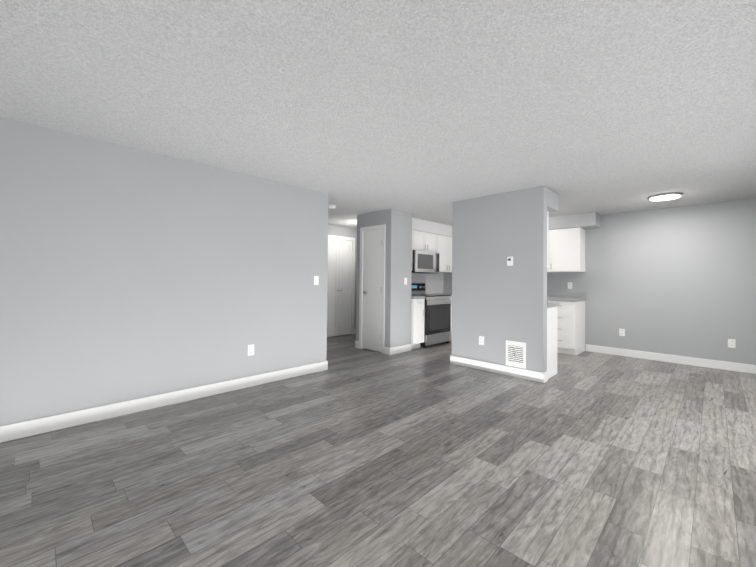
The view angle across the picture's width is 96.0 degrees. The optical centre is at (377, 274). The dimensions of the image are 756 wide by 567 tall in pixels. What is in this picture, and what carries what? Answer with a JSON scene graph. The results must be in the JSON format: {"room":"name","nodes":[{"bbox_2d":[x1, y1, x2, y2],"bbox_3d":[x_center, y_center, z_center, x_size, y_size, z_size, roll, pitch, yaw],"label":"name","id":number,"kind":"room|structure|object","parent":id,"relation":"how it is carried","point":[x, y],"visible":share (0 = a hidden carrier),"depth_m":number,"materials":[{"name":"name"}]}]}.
{"room":"empty living room","nodes":[
{"label":"empty living room","id":0,"kind":"room"},
{"bbox_2d":[0,117,328,425],"bbox_3d":[-2.138,0.056,3.081,0.120,2.320,4.070,0,-1,45],"label":"wall","id":1,"kind":"structure","parent":0,"point":[127,273],"depth_m":3.02,"materials":[{"name":"grey paint"}]},
{"bbox_2d":[0,361,326,442],"bbox_3d":[-2.032,1.159,3.086,0.014,0.115,3.870,0,-1,45],"label":"baseboard","id":2,"kind":"structure","parent":1,"relation":"attached to","point":[14,431],"depth_m":3.01,"materials":[{"name":"white wood"}]},
{"bbox_2d":[248,344,253,355],"bbox_3d":[-1.395,0.835,3.738,0.008,0.116,0.072,0,-1,45],"label":"outlet","id":3,"kind":"object","parent":1,"relation":"attached to","point":[250,349],"visible":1,"depth_m":3.73,"materials":[{"name":"white plastic"}]},
{"bbox_2d":[314,276,318,284],"bbox_3d":[-0.790,0.082,4.356,0.010,0.116,0.072,0,-1,45],"label":"light switch","id":4,"kind":"object","parent":1,"relation":"attached to","point":[316,280],"visible":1,"depth_m":4.35,"materials":[{"name":"white plastic"}]},
{"bbox_2d":[328,224,356,328],"bbox_3d":[-0.823,0.145,7.435,0.460,2.320,3.980,0,-1,45],"label":"wall","id":5,"kind":"structure","parent":0,"point":[339,230],"depth_m":7.33,"materials":[{"name":"grey paint"}]},
{"bbox_2d":[327,238,338,336],"bbox_3d":[-0.948,0.279,6.984,0.084,2.010,0.356,0,-1,45],"label":"closet door","id":6,"kind":"structure","parent":5,"relation":"in","point":[333,288],"depth_m":7.00,"materials":[{"name":"white wood"}]},
{"bbox_2d":[328,235,354,334],"bbox_3d":[-0.812,0.252,7.106,0.016,2.095,0.860,0,-1,45],"label":"trim","id":7,"kind":"structure","parent":5,"relation":"attached to","point":[353,268],"depth_m":7.37,"materials":[{"name":"white wood"}]},
{"bbox_2d":[338,240,351,335],"bbox_3d":[-0.694,0.286,7.242,0.084,2.010,0.356,0,-1,45],"label":"closet door","id":8,"kind":"structure","parent":5,"relation":"in","point":[345,289],"depth_m":7.24,"materials":[{"name":"white wood"}]},
{"bbox_2d":[0,334,755,566],"bbox_3d":[0.479,1.303,3.648,7.400,0.100,8.600,0,-1,45],"label":"floor","id":9,"kind":"structure","parent":0,"point":[421,456],"depth_m":2.08,"materials":[{"name":"grey laminate"}]},
{"bbox_2d":[356,209,411,347],"bbox_3d":[0.094,0.127,5.872,0.820,2.320,0.520,0,-1,45],"label":"wall block","id":10,"kind":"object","parent":9,"relation":"on","point":[398,255],"visible":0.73,"depth_m":5.56,"materials":[{"name":"grey paint"}]},
{"bbox_2d":[362,229,381,351],"bbox_3d":[-0.106,0.265,5.689,0.466,2.010,0.096,0,-1,45],"label":"closet door","id":11,"kind":"structure","parent":10,"relation":"attached to","point":[372,288],"depth_m":5.70,"materials":[{"name":"white wood"}]},
{"bbox_2d":[359,224,385,353],"bbox_3d":[-0.070,0.239,5.727,0.596,2.088,0.112,0,-1,45],"label":"door frame","id":12,"kind":"structure","parent":10,"relation":"attached to","point":[376,227],"depth_m":5.63,"materials":[{"name":"white wood"}]},
{"bbox_2d":[354,341,411,354],"bbox_3d":[0.077,1.229,5.848,0.848,0.115,0.534,0,-1,45],"label":"baseboard","id":13,"kind":"structure","parent":10,"relation":"attached to","point":[396,350],"depth_m":5.52,"materials":[{"name":"white wood"}]},
{"bbox_2d":[411,295,424,348],"bbox_3d":[0.496,0.840,6.049,0.646,0.910,0.317,0,-1,45],"label":"base cabinet","id":14,"kind":"object","parent":9,"relation":"on","point":[417,317],"visible":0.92,"depth_m":5.83,"materials":[{"name":"white wood"}]},
{"bbox_2d":[411,282,451,347],"bbox_3d":[0.904,0.725,6.412,0.720,1.160,0.764,0,-1,45],"label":"range","id":15,"kind":"object","parent":9,"relation":"on","point":[437,326],"visible":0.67,"depth_m":6.20,"materials":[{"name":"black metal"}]},
{"bbox_2d":[434,293,451,340],"bbox_3d":[1.413,0.866,6.980,0.646,0.910,0.761,0,-1,45],"label":"base cabinet","id":16,"kind":"object","parent":9,"relation":"on","point":[451,312],"visible":0.06,"depth_m":6.58,"materials":[{"name":"white"}]},
{"bbox_2d":[547,296,559,378],"bbox_3d":[1.751,0.779,4.682,1.245,1.010,0.450,0,-1,45],"label":"base cabinet","id":17,"kind":"object","parent":9,"relation":"on","point":[552,339],"visible":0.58,"depth_m":4.24,"materials":[{"name":"white wood"}]},
{"bbox_2d":[547,291,585,354],"bbox_3d":[2.678,0.817,6.300,1.915,1.010,0.646,0,-1,45],"label":"base cabinet","id":18,"kind":"object","parent":9,"relation":"on","point":[571,324],"visible":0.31,"depth_m":5.57,"materials":[{"name":"white wood"}]},
{"bbox_2d":[0,0,755,227],"bbox_3d":[0.504,-1.117,3.690,7.400,0.100,8.600,0,-1,45],"label":"ceiling","id":19,"kind":"structure","parent":0,"point":[431,110],"depth_m":2.06,"materials":[{"name":"white paint"}]},
{"bbox_2d":[328,205,335,208],"bbox_3d":[-0.717,-1.035,5.228,0.136,0.036,0.136,0,-1,45],"label":"smoke detector","id":20,"kind":"object","parent":19,"relation":"attached to","point":[331,206],"visible":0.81,"depth_m":5.20,"materials":[{"name":"white plastic"}]},
{"bbox_2d":[412,217,451,236],"bbox_3d":[0.938,-0.899,6.717,0.366,0.220,1.828,0,-1,45],"label":"beam","id":21,"kind":"structure","parent":19,"relation":"attached to","point":[421,225],"depth_m":6.55,"materials":[{"name":"white paint"}]},
{"bbox_2d":[547,188,557,211],"bbox_3d":[1.743,-0.926,4.697,1.250,0.220,0.400,0,-1,45],"label":"beam","id":22,"kind":"structure","parent":19,"relation":"attached to","point":[552,201],"depth_m":4.25,"materials":[{"name":"grey paint"}]},
{"bbox_2d":[549,212,600,229],"bbox_3d":[2.606,-0.884,6.619,2.880,0.220,0.370,0,-1,45],"label":"beam","id":23,"kind":"structure","parent":19,"relation":"attached to","point":[590,220],"depth_m":5.70,"materials":[{"name":"grey paint"}]},
{"bbox_2d":[648,192,682,200],"bbox_3d":[3.744,-1.003,4.440,0.350,0.033,0.350,0,-1,45],"label":"ceiling light","id":24,"kind":"object","parent":19,"relation":"in","point":[665,196],"visible":1,"depth_m":4.39,"materials":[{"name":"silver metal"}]},
{"bbox_2d":[433,273,451,293],"bbox_3d":[0.842,0.155,7.044,0.240,2.320,2.200,0,-1,45],"label":"wall","id":25,"kind":"structure","parent":0,"point":[447,282],"depth_m":7.59,"materials":[{"name":"grey paint"}]},
{"bbox_2d":[412,273,442,293],"bbox_3d":[0.795,0.176,6.822,0.005,0.450,1.820,0,-1,45],"label":"backsplash","id":26,"kind":"structure","parent":25,"relation":"attached to","point":[433,282],"depth_m":7.15,"materials":[{"name":"white tile"}]},
{"bbox_2d":[412,230,451,272],"bbox_3d":[0.936,-0.418,6.703,0.366,0.737,1.816,0,-1,45],"label":"upper cabinet","id":27,"kind":"object","parent":25,"relation":"attached to","point":[431,242],"visible":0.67,"depth_m":6.73,"materials":[{"name":"white wood"}]},
{"bbox_2d":[412,250,439,273],"bbox_3d":[0.817,-0.224,6.524,0.445,0.410,0.756,0,-1,45],"label":"microwave","id":28,"kind":"object","parent":27,"relation":"attached to","point":[425,262],"visible":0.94,"depth_m":6.34,"materials":[{"name":"silver metal"}]},
{"bbox_2d":[452,186,546,372],"bbox_3d":[1.550,0.119,4.493,1.250,2.320,0.120,0,-1,45],"label":"wall","id":29,"kind":"structure","parent":0,"point":[497,302],"depth_m":4.38,"materials":[{"name":"grey paint"}]},
{"bbox_2d":[479,336,483,344],"bbox_3d":[1.383,0.888,4.546,0.072,0.116,0.008,0,-1,45],"label":"outlet","id":30,"kind":"object","parent":29,"relation":"attached to","point":[481,340],"visible":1,"depth_m":4.54,"materials":[{"name":"white plastic"}]},
{"bbox_2d":[450,355,547,382],"bbox_3d":[1.538,1.221,4.474,1.278,0.115,0.148,0,-1,45],"label":"baseboard","id":31,"kind":"structure","parent":29,"relation":"attached to","point":[510,371],"depth_m":4.33,"materials":[{"name":"white wood"}]},
{"bbox_2d":[507,256,512,265],"bbox_3d":[1.661,-0.164,4.287,0.072,0.116,0.029,0,-1,45],"label":"thermostat","id":32,"kind":"object","parent":29,"relation":"attached to","point":[510,261],"visible":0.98,"depth_m":4.28,"materials":[{"name":"white plastic"}]},
{"bbox_2d":[506,340,525,368],"bbox_3d":[1.706,0.993,4.218,0.250,0.315,0.018,0,-1,45],"label":"air vent","id":33,"kind":"object","parent":29,"relation":"in","point":[515,353],"visible":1,"depth_m":4.21,"materials":[{"name":"white plastic"}]},
{"bbox_2d":[547,211,548,267],"bbox_3d":[1.684,-0.445,4.691,1.150,0.737,0.320,0,-1,45],"label":"upper cabinet","id":34,"kind":"object","parent":29,"relation":"attached to","point":[547,234],"visible":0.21,"depth_m":4.38,"materials":[{"name":"white wood"}]},
{"bbox_2d":[547,198,755,364],"bbox_3d":[3.095,0.169,6.452,7.200,2.320,0.120,0,-1,45],"label":"wall","id":35,"kind":"structure","parent":0,"point":[679,281],"depth_m":5.07,"materials":[{"name":"grey paint"}]},
{"bbox_2d":[547,227,584,271],"bbox_3d":[2.784,-0.404,6.426,1.900,0.737,0.366,0,-1,45],"label":"upper cabinet","id":36,"kind":"object","parent":35,"relation":"attached to","point":[566,249],"visible":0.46,"depth_m":5.81,"materials":[{"name":"white wood"}]},
{"bbox_2d":[619,328,624,335],"bbox_3d":[3.946,0.941,5.501,0.072,0.116,0.008,0,-1,45],"label":"outlet","id":37,"kind":"object","parent":35,"relation":"attached to","point":[621,332],"visible":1,"depth_m":5.50,"materials":[{"name":"white plastic"}]},
{"bbox_2d":[586,344,755,373],"bbox_3d":[4.587,1.260,4.857,2.845,0.115,0.014,0,-1,45],"label":"baseboard","id":38,"kind":"structure","parent":35,"relation":"attached to","point":[725,365],"depth_m":5.02,"materials":[{"name":"white wood"}]},
{"bbox_2d":[728,339,735,347],"bbox_3d":[4.822,0.946,4.638,0.072,0.116,0.008,0,-1,45],"label":"outlet","id":39,"kind":"object","parent":35,"relation":"attached to","point":[731,343],"visible":1,"depth_m":4.63,"materials":[{"name":"white plastic"}]}
]}

